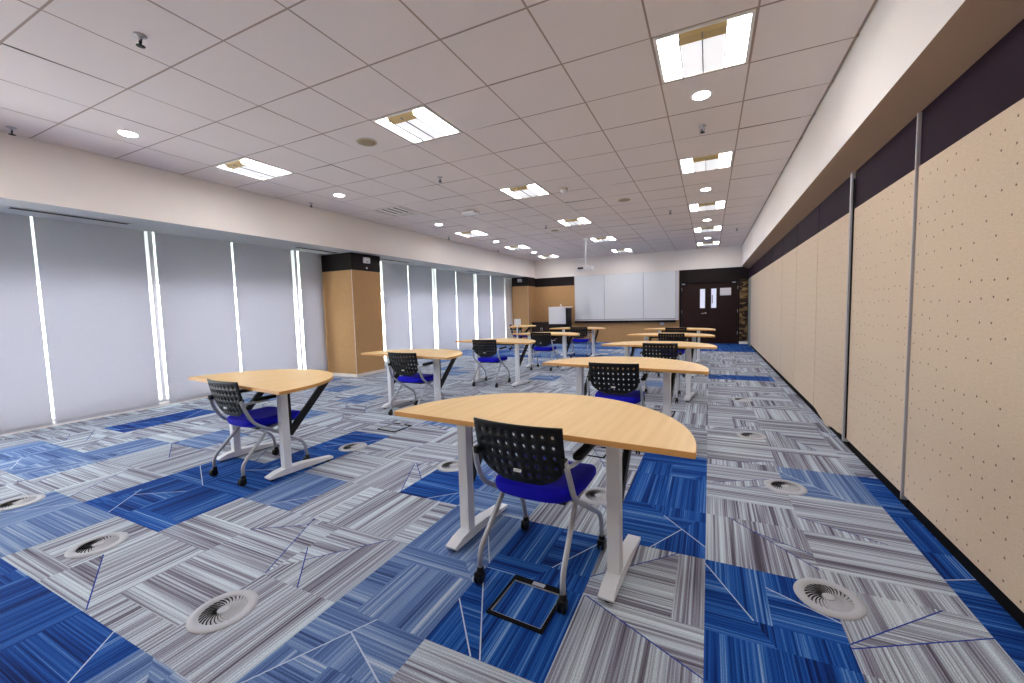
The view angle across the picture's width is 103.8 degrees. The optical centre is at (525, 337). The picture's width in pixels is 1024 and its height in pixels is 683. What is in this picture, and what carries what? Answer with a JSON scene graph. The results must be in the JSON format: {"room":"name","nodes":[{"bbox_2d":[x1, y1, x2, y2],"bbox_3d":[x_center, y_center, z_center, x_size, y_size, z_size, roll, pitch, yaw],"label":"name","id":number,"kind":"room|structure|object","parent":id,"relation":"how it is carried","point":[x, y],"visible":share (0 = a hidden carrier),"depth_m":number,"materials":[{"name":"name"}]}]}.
{"room":"classroom","nodes":[
{"label":"classroom","id":0,"kind":"room"},
{"bbox_2d":[321,252,385,376],"bbox_3d":[-3.648,-0.472,8.452,0.922,2.465,0.784,1,5,25],"label":"column","id":1,"kind":"structure","parent":0,"point":[351,291],"depth_m":8.13,"materials":[{"name":"brown wood"}]},
{"bbox_2d":[0,0,876,260],"bbox_3d":[0.007,-2.487,6.933,9.600,0.356,16.550,1,5,25],"label":"ceiling","id":2,"kind":"structure","parent":0,"point":[554,95],"depth_m":3.44,"materials":[{"name":"beige tile"}]},
{"bbox_2d":[132,32,146,48],"bbox_3d":[-2.477,-1.908,2.576,0.072,0.071,0.071,1,5,25],"label":"sprinkler head","id":3,"kind":"object","parent":2,"relation":"attached to","point":[140,36],"visible":1,"depth_m":2.57},
{"bbox_2d":[214,154,293,180],"bbox_3d":[-3.374,-2.133,4.994,0.614,0.140,0.604,1,5,25],"label":"ceiling light","id":4,"kind":"object","parent":2,"relation":"attached to","point":[245,166],"visible":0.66,"depth_m":4.95,"materials":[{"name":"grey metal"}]},
{"bbox_2d":[225,160,281,178],"bbox_3d":[-3.379,-2.102,4.984,0.300,0.080,0.526,1,5,25],"label":"diffuser","id":5,"kind":"object","parent":4,"relation":"on","point":[250,167],"depth_m":4.94,"materials":[{"name":"white plastic"}]},
{"bbox_2d":[0,107,534,278],"bbox_3d":[-3.303,-2.171,8.588,0.848,0.887,16.350,1,5,25],"label":"soffit","id":6,"kind":"object","parent":2,"relation":"attached to","point":[34,174],"depth_m":5.31,"materials":[{"name":"paint"}]},
{"bbox_2d":[6,206,131,224],"bbox_3d":[-5.182,-1.391,4.605,0.124,0.005,0.974,1,5,25],"label":"air vent","id":7,"kind":"object","parent":6,"relation":"in","point":[9,207],"visible":1,"depth_m":4.54,"materials":[{"name":"black metal"}]},
{"bbox_2d":[356,138,376,146],"bbox_3d":[-1.691,-2.078,4.265,0.210,0.017,0.210,1,5,25],"label":"ceiling speaker","id":8,"kind":"object","parent":2,"relation":"attached to","point":[367,142],"visible":1,"depth_m":4.25,"materials":[{"name":"beige plastic"}]},
{"bbox_2d":[358,139,375,145],"bbox_3d":[-1.691,-2.074,4.265,0.176,0.009,0.176,1,5,25],"label":"grille","id":9,"kind":"object","parent":8,"relation":"attached to","point":[364,142],"depth_m":4.25,"materials":[{"name":"beige metal"}]},
{"bbox_2d":[372,204,421,216],"bbox_3d":[-2.330,-2.315,7.269,0.614,0.076,0.604,1,5,25],"label":"ceiling vent","id":10,"kind":"object","parent":2,"relation":"in","point":[395,211],"visible":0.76,"depth_m":7.32,"materials":[{"name":"metal"}]},
{"bbox_2d":[372,102,461,143],"bbox_3d":[-1.054,-2.112,3.931,0.614,0.140,0.604,1,5,25],"label":"ceiling light","id":11,"kind":"object","parent":2,"relation":"attached to","point":[418,124],"visible":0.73,"depth_m":3.90,"materials":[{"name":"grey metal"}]},
{"bbox_2d":[387,110,445,141],"bbox_3d":[-1.058,-2.081,3.922,0.300,0.080,0.526,1,5,25],"label":"diffuser","id":12,"kind":"object","parent":11,"relation":"on","point":[417,123],"depth_m":3.87,"materials":[{"name":"white plastic"}]},
{"bbox_2d":[455,227,488,236],"bbox_3d":[-1.287,-2.513,9.544,0.614,0.140,0.604,1,5,25],"label":"ceiling light","id":13,"kind":"object","parent":2,"relation":"attached to","point":[473,233],"visible":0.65,"depth_m":9.52,"materials":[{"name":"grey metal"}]},
{"bbox_2d":[461,231,482,236],"bbox_3d":[-1.292,-2.482,9.534,0.300,0.080,0.526,1,5,25],"label":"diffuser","id":14,"kind":"object","parent":13,"relation":"on","point":[468,233],"depth_m":9.50,"materials":[{"name":"white plastic"}]},
{"bbox_2d":[498,183,550,198],"bbox_3d":[-0.010,-2.301,6.206,0.614,0.140,0.604,1,5,25],"label":"ceiling light","id":15,"kind":"object","parent":2,"relation":"attached to","point":[528,190],"visible":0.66,"depth_m":6.19,"materials":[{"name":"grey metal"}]},
{"bbox_2d":[556,217,592,225],"bbox_3d":[1.033,-2.491,8.481,0.614,0.140,0.604,1,5,25],"label":"ceiling light","id":16,"kind":"object","parent":2,"relation":"attached to","point":[575,221],"visible":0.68,"depth_m":8.47,"materials":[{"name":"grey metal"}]},
{"bbox_2d":[564,219,584,225],"bbox_3d":[1.028,-2.460,8.472,0.300,0.080,0.526,1,5,25],"label":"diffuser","id":17,"kind":"object","parent":16,"relation":"on","point":[571,222],"depth_m":8.43,"materials":[{"name":"white plastic"}]},
{"bbox_2d":[577,238,593,270],"bbox_3d":[1.590,-2.212,10.684,0.400,0.829,0.340,1,5,25],"label":"projector","id":18,"kind":"object","parent":2,"relation":"hanging from","point":[585,267],"visible":1,"depth_m":10.62,"materials":[{"name":"white plastic"}]},
{"bbox_2d":[690,90,712,100],"bbox_3d":[1.522,-2.098,3.474,0.176,0.013,0.176,1,5,25],"label":"recessed light","id":19,"kind":"object","parent":2,"relation":"in","point":[702,94],"visible":1,"depth_m":3.46,"materials":[{"name":"white plastic"}]},
{"bbox_2d":[653,8,755,83],"bbox_3d":[1.267,-2.090,2.869,0.614,0.140,0.604,1,5,25],"label":"ceiling light","id":20,"kind":"object","parent":2,"relation":"attached to","point":[722,43],"visible":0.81,"depth_m":2.84,"materials":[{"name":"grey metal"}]},
{"bbox_2d":[678,20,727,77],"bbox_3d":[1.262,-2.059,2.860,0.300,0.080,0.526,1,5,25],"label":"diffuser","id":21,"kind":"object","parent":20,"relation":"on","point":[704,48],"depth_m":2.82,"materials":[{"name":"white plastic"}]},
{"bbox_2d":[679,151,733,173],"bbox_3d":[2.310,-2.280,5.144,0.614,0.140,0.604,1,5,25],"label":"ceiling light","id":22,"kind":"object","parent":2,"relation":"attached to","point":[723,159],"visible":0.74,"depth_m":5.15,"materials":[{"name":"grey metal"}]},
{"bbox_2d":[692,154,718,172],"bbox_3d":[2.305,-2.249,5.135,0.300,0.080,0.526,1,5,25],"label":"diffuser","id":23,"kind":"object","parent":22,"relation":"on","point":[710,161],"depth_m":5.08,"materials":[{"name":"white plastic"}]},
{"bbox_2d":[688,200,725,211],"bbox_3d":[3.353,-2.470,7.419,0.614,0.140,0.604,1,5,25],"label":"ceiling light","id":24,"kind":"object","parent":2,"relation":"attached to","point":[715,205],"visible":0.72,"depth_m":7.44,"materials":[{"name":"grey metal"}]},
{"bbox_2d":[698,202,715,210],"bbox_3d":[3.349,-2.439,7.410,0.300,0.080,0.526,1,5,25],"label":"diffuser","id":25,"kind":"object","parent":24,"relation":"on","point":[708,205],"depth_m":7.35,"materials":[{"name":"white plastic"}]},
{"bbox_2d":[693,226,721,232],"bbox_3d":[4.396,-2.660,9.694,0.614,0.140,0.604,1,5,25],"label":"ceiling light","id":26,"kind":"object","parent":2,"relation":"attached to","point":[713,228],"visible":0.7,"depth_m":9.74,"materials":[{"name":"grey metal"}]},
{"bbox_2d":[0,342,1023,682],"bbox_3d":[-0.022,0.769,7.175,8.978,0.001,16.227,1,5,25],"label":"floor","id":27,"kind":"structure","parent":0,"point":[352,571],"depth_m":2.08,"materials":[{"name":"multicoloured carpet"}]},
{"bbox_2d":[0,494,45,510],"bbox_3d":[-3.595,1.166,2.838,0.256,0.008,0.256,-3,5,-27],"label":"floor vent","id":28,"kind":"object","parent":27,"relation":"in","point":[18,502],"visible":1,"depth_m":2.84,"materials":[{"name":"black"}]},
{"bbox_2d":[0,496,36,507],"bbox_3d":[-3.595,1.165,2.838,0.174,0.005,0.174,-3,5,-27],"label":"grille","id":29,"kind":"object","parent":28,"relation":"attached to","point":[25,500],"depth_m":2.84,"materials":[{"name":"black"}]},
{"bbox_2d":[64,532,128,558],"bbox_3d":[-2.439,1.178,2.287,0.256,0.008,0.256,-2,4,-10],"label":"floor vent","id":30,"kind":"object","parent":27,"relation":"in","point":[101,543],"visible":1,"depth_m":2.28,"materials":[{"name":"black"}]},
{"bbox_2d":[75,535,119,552],"bbox_3d":[-2.439,1.177,2.287,0.174,0.005,0.174,-2,4,-10],"label":"grille","id":31,"kind":"object","parent":30,"relation":"attached to","point":[101,543],"depth_m":2.28,"materials":[{"name":"black"}]},
{"bbox_2d":[185,590,258,633],"bbox_3d":[-1.320,1.190,1.753,0.256,0.008,0.256,-1,4,7],"label":"floor vent","id":32,"kind":"object","parent":27,"relation":"in","point":[222,611],"visible":1,"depth_m":1.74,"materials":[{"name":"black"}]},
{"bbox_2d":[198,595,247,624],"bbox_3d":[-1.320,1.189,1.753,0.174,0.005,0.174,-1,4,7],"label":"grille","id":33,"kind":"object","parent":32,"relation":"attached to","point":[223,609],"depth_m":1.75,"materials":[{"name":"black"}]},
{"bbox_2d":[207,379,309,485],"bbox_3d":[-2.213,0.704,3.330,0.536,0.791,0.577,1,5,28],"label":"chair","id":34,"kind":"object","parent":27,"relation":"on","point":[227,395],"visible":0.94,"depth_m":3.16,"materials":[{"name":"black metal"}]},
{"bbox_2d":[188,369,333,480],"bbox_3d":[-2.171,0.709,3.551,1.520,0.746,0.760,1,5,31],"label":"table","id":35,"kind":"object","parent":27,"relation":"on","point":[279,382],"visible":0.89,"depth_m":3.30,"materials":[{"name":"beige wood"}]},
{"bbox_2d":[338,442,366,451],"bbox_3d":[-1.657,1.046,3.848,0.256,0.008,0.256,1,5,29],"label":"floor vent","id":36,"kind":"object","parent":27,"relation":"in","point":[355,446],"visible":1,"depth_m":3.84,"materials":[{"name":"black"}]},
{"bbox_2d":[343,443,362,449],"bbox_3d":[-1.657,1.045,3.848,0.174,0.005,0.174,1,5,29],"label":"grille","id":37,"kind":"object","parent":36,"relation":"attached to","point":[351,446],"depth_m":3.85,"materials":[{"name":"black"}]},
{"bbox_2d":[361,349,462,408],"bbox_3d":[-1.354,0.560,5.343,1.520,0.746,0.760,1,5,31],"label":"round table","id":38,"kind":"object","parent":27,"relation":"on","point":[436,355],"visible":0.73,"depth_m":5.20,"materials":[{"name":"beige wood"}]},
{"bbox_2d":[388,352,444,415],"bbox_3d":[-1.390,0.555,5.108,0.536,0.791,0.577,1,5,25],"label":"chair","id":39,"kind":"object","parent":27,"relation":"on","point":[395,360],"visible":0.79,"depth_m":4.92,"materials":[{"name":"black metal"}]},
{"bbox_2d":[436,460,458,471],"bbox_3d":[-0.610,1.059,3.325,0.256,0.008,0.256,-1,4,12],"label":"floor vent","id":40,"kind":"object","parent":27,"relation":"in","point":[449,465],"visible":0.82,"depth_m":3.31,"materials":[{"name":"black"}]},
{"bbox_2d":[442,461,457,468],"bbox_3d":[-0.610,1.058,3.325,0.174,0.005,0.174,-1,4,12],"label":"grille","id":41,"kind":"object","parent":40,"relation":"attached to","point":[445,464],"depth_m":3.33,"materials":[{"name":"black"}]},
{"bbox_2d":[472,340,510,387],"bbox_3d":[-0.593,0.408,6.881,0.536,0.791,0.577,0,4,21],"label":"chair","id":42,"kind":"object","parent":27,"relation":"on","point":[487,354],"visible":1,"depth_m":6.68,"materials":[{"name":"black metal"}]},
{"bbox_2d":[455,338,535,386],"bbox_3d":[-0.391,0.413,7.051,1.520,0.746,0.760,1,5,31],"label":"round table","id":43,"kind":"object","parent":27,"relation":"on","point":[500,341],"visible":0.88,"depth_m":6.80,"materials":[{"name":"beige wood"}]},
{"bbox_2d":[509,325,535,350],"bbox_3d":[-0.044,-0.007,12.740,0.760,0.746,1.520,-1,4,5],"label":"round table","id":44,"kind":"object","parent":27,"relation":"on","point":[513,326],"visible":0.66,"depth_m":12.34,"materials":[{"name":"beige wood"}]},
{"bbox_2d":[486,574,566,634],"bbox_3d":[0.008,1.156,1.759,0.264,0.008,0.264,1,5,28],"label":"box","id":45,"kind":"object","parent":27,"relation":"on","point":[518,578],"visible":0.92,"depth_m":1.75,"materials":[{"name":"black metal"}]},
{"bbox_2d":[472,417,605,614],"bbox_3d":[0.079,0.746,1.995,0.536,0.791,0.577,1,5,28],"label":"chair","id":46,"kind":"object","parent":27,"relation":"on","point":[533,474],"visible":0.98,"depth_m":1.79,"materials":[{"name":"black plastic"}]},
{"bbox_2d":[531,322,549,339],"bbox_3d":[0.703,-0.238,15.274,0.840,0.725,0.532,1,5,25],"label":"chair","id":47,"kind":"object","parent":27,"relation":"on","point":[540,326],"visible":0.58,"depth_m":15.05,"materials":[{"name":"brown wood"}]},
{"bbox_2d":[530,332,558,370],"bbox_3d":[0.393,0.269,8.481,0.536,0.791,0.577,0,4,20],"label":"chair","id":48,"kind":"object","parent":27,"relation":"on","point":[547,340],"visible":0.92,"depth_m":8.28,"materials":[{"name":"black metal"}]},
{"bbox_2d":[394,393,696,602],"bbox_3d":[0.139,0.753,2.183,1.520,0.746,0.760,1,5,28],"label":"round table","id":49,"kind":"object","parent":27,"relation":"on","point":[617,425],"visible":0.98,"depth_m":1.99,"materials":[{"name":"brown wood"}]},
{"bbox_2d":[512,332,579,369],"bbox_3d":[0.562,0.271,8.699,1.520,0.746,0.760,1,5,31],"label":"round table","id":50,"kind":"object","parent":27,"relation":"on","point":[553,334],"visible":0.78,"depth_m":8.49,"materials":[{"name":"beige wood"}]},
{"bbox_2d":[548,304,572,343],"bbox_3d":[1.268,-0.502,14.519,0.750,1.414,0.510,1,5,25],"label":"lectern","id":51,"kind":"object","parent":27,"relation":"on","point":[559,317],"visible":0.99,"depth_m":14.32,"materials":[{"name":"white plastic"}]},
{"bbox_2d":[549,327,605,356],"bbox_3d":[1.487,0.106,10.666,1.520,0.746,0.760,1,5,31],"label":"round table","id":52,"kind":"object","parent":27,"relation":"on","point":[592,329],"visible":0.76,"depth_m":10.39,"materials":[{"name":"beige wood"}]},
{"bbox_2d":[570,327,591,357],"bbox_3d":[1.427,0.105,10.398,0.536,0.791,0.577,0,4,19],"label":"chair","id":53,"kind":"object","parent":27,"relation":"on","point":[572,329],"visible":0.78,"depth_m":10.19,"materials":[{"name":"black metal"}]},
{"bbox_2d":[581,487,606,504],"bbox_3d":[0.493,1.076,2.732,0.256,0.008,0.256,-2,4,-6],"label":"floor vent","id":54,"kind":"object","parent":27,"relation":"in","point":[593,495],"visible":0.77,"depth_m":2.72,"materials":[{"name":"grey plastic"}]},
{"bbox_2d":[585,490,606,500],"bbox_3d":[0.493,1.074,2.732,0.174,0.005,0.174,-2,4,-6],"label":"grille","id":55,"kind":"object","parent":54,"relation":"attached to","point":[590,495],"depth_m":2.73,"materials":[{"name":"black"}]},
{"bbox_2d":[587,362,648,453],"bbox_3d":[0.873,0.597,3.781,0.536,0.791,0.577,0,4,23],"label":"chair","id":56,"kind":"object","parent":27,"relation":"on","point":[606,390],"visible":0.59,"depth_m":3.56,"materials":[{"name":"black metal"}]},
{"bbox_2d":[542,356,708,416],"bbox_3d":[1.019,0.603,3.960,1.520,0.746,0.760,1,5,31],"label":"round table","id":57,"kind":"object","parent":27,"relation":"on","point":[646,364],"visible":0.66,"depth_m":3.78,"materials":[{"name":"beige wood"}]},
{"bbox_2d":[601,341,716,401],"bbox_3d":[1.949,0.450,5.772,1.520,0.746,0.760,1,5,31],"label":"round table","id":58,"kind":"object","parent":27,"relation":"on","point":[689,347],"visible":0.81,"depth_m":5.54,"materials":[{"name":"beige wood"}]},
{"bbox_2d":[640,343,681,403],"bbox_3d":[1.870,0.446,5.535,0.536,0.791,0.577,0,4,23],"label":"chair","id":59,"kind":"object","parent":27,"relation":"on","point":[674,352],"visible":0.66,"depth_m":5.28,"materials":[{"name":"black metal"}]},
{"bbox_2d":[627,333,714,376],"bbox_3d":[2.768,0.301,7.558,1.520,0.746,0.760,1,5,31],"label":"round table","id":60,"kind":"object","parent":27,"relation":"on","point":[694,336],"visible":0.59,"depth_m":7.28,"materials":[{"name":"beige wood"}]},
{"bbox_2d":[656,333,687,377],"bbox_3d":[2.670,0.297,7.329,0.536,0.791,0.577,0,4,23],"label":"chair","id":61,"kind":"object","parent":27,"relation":"on","point":[673,336],"visible":0.42,"depth_m":7.08,"materials":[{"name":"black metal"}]},
{"bbox_2d":[643,328,715,362],"bbox_3d":[3.584,0.157,9.267,1.520,0.746,0.760,1,5,31],"label":"round table","id":62,"kind":"object","parent":27,"relation":"on","point":[698,330],"visible":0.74,"depth_m":8.90,"materials":[{"name":"beige wood"}]},
{"bbox_2d":[737,431,766,439],"bbox_3d":[2.192,0.951,3.895,0.256,0.008,0.256,-3,4,-23],"label":"floor vent","id":63,"kind":"object","parent":27,"relation":"in","point":[747,435],"visible":1,"depth_m":3.88,"materials":[{"name":"grey plastic"}]},
{"bbox_2d":[764,479,807,494],"bbox_3d":[1.810,1.039,2.798,0.256,0.008,0.256,-5,6,-44],"label":"floor vent","id":64,"kind":"object","parent":27,"relation":"in","point":[782,486],"visible":1,"depth_m":2.79,"materials":[{"name":"grey plastic"}]},
{"bbox_2d":[771,481,799,491],"bbox_3d":[1.810,1.038,2.798,0.174,0.005,0.174,-5,6,-44],"label":"grille","id":65,"kind":"object","parent":64,"relation":"attached to","point":[783,486],"depth_m":2.80,"materials":[{"name":"black"}]},
{"bbox_2d":[793,578,866,620],"bbox_3d":[1.315,1.128,1.742,0.256,0.008,0.256,1,5,25],"label":"floor vent","id":66,"kind":"object","parent":27,"relation":"in","point":[828,598],"visible":1,"depth_m":1.73,"materials":[{"name":"grey plastic"}]},
{"bbox_2d":[804,584,853,611],"bbox_3d":[1.315,1.126,1.742,0.174,0.005,0.174,1,5,25],"label":"grille","id":67,"kind":"object","parent":66,"relation":"attached to","point":[824,597],"depth_m":1.74,"materials":[{"name":"black"}]},
{"bbox_2d":[512,267,748,341],"bbox_3d":[3.431,-1.068,14.439,9.600,2.450,0.312,1,5,25],"label":"wall","id":68,"kind":"structure","parent":0,"point":[549,292],"depth_m":14.51,"materials":[{"name":"brown wood"}]},
{"bbox_2d":[512,277,535,338],"bbox_3d":[-0.052,-1.068,15.491,0.672,2.465,0.724,1,5,25],"label":"column","id":69,"kind":"structure","parent":68,"relation":"attached to","point":[523,293],"depth_m":15.18,"materials":[{"name":"beige wood"}]},
{"bbox_2d":[574,270,678,322],"bbox_3d":[3.471,-1.397,14.173,3.630,1.733,0.110,1,5,25],"label":"whiteboard","id":70,"kind":"object","parent":68,"relation":"attached to","point":[643,297],"visible":1,"depth_m":14.12,"materials":[{"name":"grey metal"}]},
{"bbox_2d":[575,319,678,320],"bbox_3d":[3.483,-0.627,14.213,3.630,0.030,0.075,1,5,25],"label":"tray","id":71,"kind":"object","parent":70,"relation":"on","point":[575,319],"depth_m":14.19,"materials":[{"name":"white plastic"}]},
{"bbox_2d":[535,240,743,278],"bbox_3d":[3.408,-2.733,14.306,8.386,0.912,0.320,1,5,25],"label":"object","id":72,"kind":"structure","parent":68,"relation":"attached to","point":[719,257],"depth_m":13.80,"materials":[{"name":"paint"}]},
{"bbox_2d":[680,280,739,343],"bbox_3d":[6.006,-0.821,13.152,1.760,2.020,0.142,1,5,25],"label":"door","id":73,"kind":"structure","parent":68,"relation":"in","point":[720,313],"depth_m":13.10,"materials":[{"name":"brown wood"}]},
{"bbox_2d":[739,279,747,340],"bbox_3d":[6.913,-0.872,12.728,0.220,1.980,0.150,1,5,25],"label":"trim","id":74,"kind":"structure","parent":68,"relation":"attached to","point":[743,311],"depth_m":12.68,"materials":[{"name":"stone"}]},
{"bbox_2d":[742,0,1023,268],"bbox_3d":[3.979,-1.872,5.273,0.986,1.352,16.350,1,5,25],"label":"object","id":75,"kind":"structure","parent":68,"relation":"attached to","point":[905,54],"depth_m":2.48,"materials":[{"name":"paint"}]},
{"bbox_3d":[-4.027,-0.944,9.022,0.250,3.442,16.350,1,5,25],"label":"wall","id":76,"kind":"structure","parent":0,"visible":0},
{"bbox_2d":[30,216,164,420],"bbox_3d":[-5.838,-0.257,4.847,0.185,2.540,2.132,1,5,25],"label":"window","id":77,"kind":"structure","parent":76,"relation":"in","point":[146,233],"depth_m":5.75,"materials":[{"name":"white glass"}]},
{"bbox_2d":[0,212,52,433],"bbox_3d":[-5.948,-0.228,4.306,0.060,2.630,0.965,1,5,25],"label":"roller blind","id":78,"kind":"object","parent":77,"relation":"attached to","point":[25,404],"visible":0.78,"depth_m":4.59,"materials":[{"name":"fabric"}]},
{"bbox_2d":[33,217,159,423],"bbox_3d":[-5.528,-0.304,5.221,0.060,2.630,1.010,1,5,25],"label":"roller blind","id":79,"kind":"object","parent":77,"relation":"attached to","point":[94,286],"visible":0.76,"depth_m":5.16,"materials":[{"name":"fabric"}]},
{"bbox_2d":[150,232,302,400],"bbox_3d":[-4.937,-0.420,6.812,0.185,2.540,2.205,1,5,25],"label":"window","id":80,"kind":"structure","parent":76,"relation":"in","point":[152,238],"depth_m":6.84,"materials":[{"name":"white glass"}]},
{"bbox_2d":[154,232,240,402],"bbox_3d":[-5.061,-0.389,6.240,0.060,2.630,1.003,1,5,25],"label":"roller blind","id":81,"kind":"object","parent":80,"relation":"attached to","point":[196,282],"visible":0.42,"depth_m":6.16,"materials":[{"name":"fabric"}]},
{"bbox_2d":[232,242,297,370],"bbox_3d":[-4.630,-0.468,7.180,0.060,2.630,1.013,1,5,25],"label":"roller blind","id":82,"kind":"object","parent":80,"relation":"attached to","point":[263,275],"visible":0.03,"depth_m":7.12,"materials":[{"name":"fabric"}]},
{"bbox_2d":[0,348,471,435],"bbox_3d":[-3.896,0.707,8.934,0.090,0.055,16.050,1,5,25],"label":"baseboard","id":83,"kind":"structure","parent":76,"relation":"attached to","point":[164,403],"depth_m":5.27,"materials":[{"name":"paint"}]},
{"bbox_2d":[295,251,303,368],"bbox_3d":[-4.382,-0.521,8.021,0.185,2.540,0.463,1,5,25],"label":"window","id":84,"kind":"structure","parent":76,"relation":"in","point":[296,252],"depth_m":7.82,"materials":[{"name":"white glass"}]},
{"bbox_2d":[298,251,327,370],"bbox_3d":[-4.251,-0.536,8.006,0.060,2.630,0.490,1,5,25],"label":"roller blind","id":85,"kind":"object","parent":76,"relation":"attached to","point":[310,265],"visible":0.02,"depth_m":7.99,"materials":[{"name":"fabric"}]},
{"bbox_2d":[380,262,436,361],"bbox_3d":[-3.144,-0.747,10.722,0.185,2.540,2.135,1,5,25],"label":"window","id":86,"kind":"structure","parent":76,"relation":"in","point":[381,278],"depth_m":11.60,"materials":[{"name":"white glass"}]},
{"bbox_2d":[382,262,410,362],"bbox_3d":[-3.271,-0.715,10.144,0.060,2.630,0.897,1,5,25],"label":"roller blind","id":87,"kind":"object","parent":86,"relation":"attached to","point":[395,276],"visible":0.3,"depth_m":10.11,"materials":[{"name":"fabric"}]},
{"bbox_2d":[408,265,434,348],"bbox_3d":[-2.869,-0.788,11.020,0.060,2.630,0.980,1,5,25],"label":"roller blind","id":88,"kind":"object","parent":86,"relation":"attached to","point":[420,278],"visible":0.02,"depth_m":10.99,"materials":[{"name":"fabric"}]},
{"bbox_2d":[434,269,476,348],"bbox_3d":[-2.238,-0.911,12.697,0.185,2.540,2.225,1,5,25],"label":"window","id":89,"kind":"structure","parent":76,"relation":"in","point":[434,269],"depth_m":13.60,"materials":[{"name":"white glass"}]},
{"bbox_2d":[435,269,457,349],"bbox_3d":[-2.385,-0.876,12.076,0.060,2.630,0.991,1,5,25],"label":"roller blind","id":90,"kind":"object","parent":89,"relation":"attached to","point":[445,279],"visible":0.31,"depth_m":12.04,"materials":[{"name":"fabric"}]},
{"bbox_2d":[456,271,474,349],"bbox_3d":[-1.956,-0.954,13.011,0.060,2.630,1.015,1,5,25],"label":"roller blind","id":91,"kind":"object","parent":89,"relation":"attached to","point":[464,281],"visible":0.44,"depth_m":12.97,"materials":[{"name":"fabric"}]},
{"bbox_2d":[475,274,505,338],"bbox_3d":[-1.325,-1.077,14.689,0.185,2.540,2.170,1,5,25],"label":"window","id":92,"kind":"structure","parent":76,"relation":"in","point":[475,274],"depth_m":14.85,"materials":[{"name":"white glass"}]},
{"bbox_2d":[476,274,491,345],"bbox_3d":[-1.472,-1.042,14.066,0.060,2.630,0.962,1,5,25],"label":"roller blind","id":93,"kind":"object","parent":92,"relation":"attached to","point":[483,287],"visible":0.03,"depth_m":14.04,"materials":[{"name":"fabric"}]},
{"bbox_2d":[491,276,505,338],"bbox_3d":[-1.043,-1.120,15.002,0.060,2.630,1.042,1,5,25],"label":"roller blind","id":94,"kind":"object","parent":92,"relation":"attached to","point":[497,283],"visible":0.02,"depth_m":14.98,"materials":[{"name":"fabric"}]},
{"bbox_2d":[505,278,512,337],"bbox_3d":[-0.674,-1.187,15.805,0.060,2.630,0.570,1,5,25],"label":"roller blind","id":95,"kind":"object","parent":76,"relation":"attached to","point":[508,281],"visible":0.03,"depth_m":15.76,"materials":[{"name":"fabric"}]},
{"bbox_3d":[4.151,-0.300,5.326,0.690,2.200,16.350,1,5,25],"label":"wall","id":96,"kind":"structure","parent":0,"visible":0},
{"bbox_2d":[747,266,751,346],"bbox_3d":[6.835,-0.944,12.156,0.096,2.350,0.940,1,5,25],"label":"panel","id":97,"kind":"object","parent":96,"relation":"attached to","point":[750,268],"visible":0.5,"depth_m":12.15,"materials":[{"name":"grey"}]},
{"bbox_2d":[750,264,753,348],"bbox_3d":[6.478,-0.877,11.382,0.100,2.359,0.738,1,5,25],"label":"acoustic panel","id":98,"kind":"object","parent":96,"relation":"attached to","point":[752,272],"visible":0.5,"depth_m":11.38,"materials":[{"name":"beige fabric"}]},
{"bbox_2d":[753,260,758,353],"bbox_3d":[6.073,-0.803,10.498,0.100,2.359,1.188,1,5,25],"label":"acoustic panel","id":99,"kind":"object","parent":96,"relation":"attached to","point":[756,265],"visible":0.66,"depth_m":10.48,"materials":[{"name":"beige fabric"}]},
{"bbox_2d":[757,254,764,359],"bbox_3d":[5.574,-0.713,9.410,0.100,2.359,1.188,1,5,25],"label":"acoustic panel","id":100,"kind":"object","parent":96,"relation":"attached to","point":[762,259],"visible":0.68,"depth_m":9.38,"materials":[{"name":"beige fabric"}]},
{"bbox_2d":[763,247,772,367],"bbox_3d":[5.075,-0.622,8.323,0.100,2.359,1.188,1,5,25],"label":"acoustic panel","id":101,"kind":"object","parent":96,"relation":"attached to","point":[768,255],"visible":0.7,"depth_m":8.29,"materials":[{"name":"beige fabric"}]},
{"bbox_2d":[770,238,782,377],"bbox_3d":[4.576,-0.531,7.235,0.100,2.359,1.188,1,5,25],"label":"acoustic panel","id":102,"kind":"object","parent":96,"relation":"attached to","point":[777,265],"visible":0.7,"depth_m":7.19,"materials":[{"name":"beige fabric"}]},
{"bbox_2d":[780,224,797,391],"bbox_3d":[4.078,-0.440,6.147,0.100,2.359,1.188,1,5,25],"label":"acoustic panel","id":103,"kind":"object","parent":96,"relation":"attached to","point":[790,240],"visible":0.73,"depth_m":6.09,"materials":[{"name":"beige fabric"}]},
{"bbox_2d":[794,204,819,412],"bbox_3d":[3.579,-0.350,5.060,0.100,2.359,1.188,1,5,25],"label":"acoustic panel","id":104,"kind":"object","parent":96,"relation":"attached to","point":[808,228],"visible":0.73,"depth_m":4.99,"materials":[{"name":"beige fabric"}]},
{"bbox_2d":[813,171,855,447],"bbox_3d":[3.061,-0.257,3.958,0.122,2.359,1.230,1,5,25],"label":"acoustic panel","id":105,"kind":"object","parent":96,"relation":"attached to","point":[836,212],"visible":0.71,"depth_m":3.86,"materials":[{"name":"beige fabric"}]},
{"bbox_2d":[846,111,921,507],"bbox_3d":[2.578,-0.169,2.890,0.112,2.359,1.140,1,5,25],"label":"acoustic panel","id":106,"kind":"object","parent":96,"relation":"attached to","point":[886,189],"visible":0.59,"depth_m":2.76,"materials":[{"name":"beige fabric"}]},
{"bbox_2d":[904,19,1023,628],"bbox_3d":[2.089,-0.079,1.810,0.100,2.359,1.218,1,5,25],"label":"acoustic panel","id":107,"kind":"object","parent":96,"relation":"attached to","point":[964,465],"visible":1,"depth_m":1.83,"materials":[{"name":"beige fabric"}]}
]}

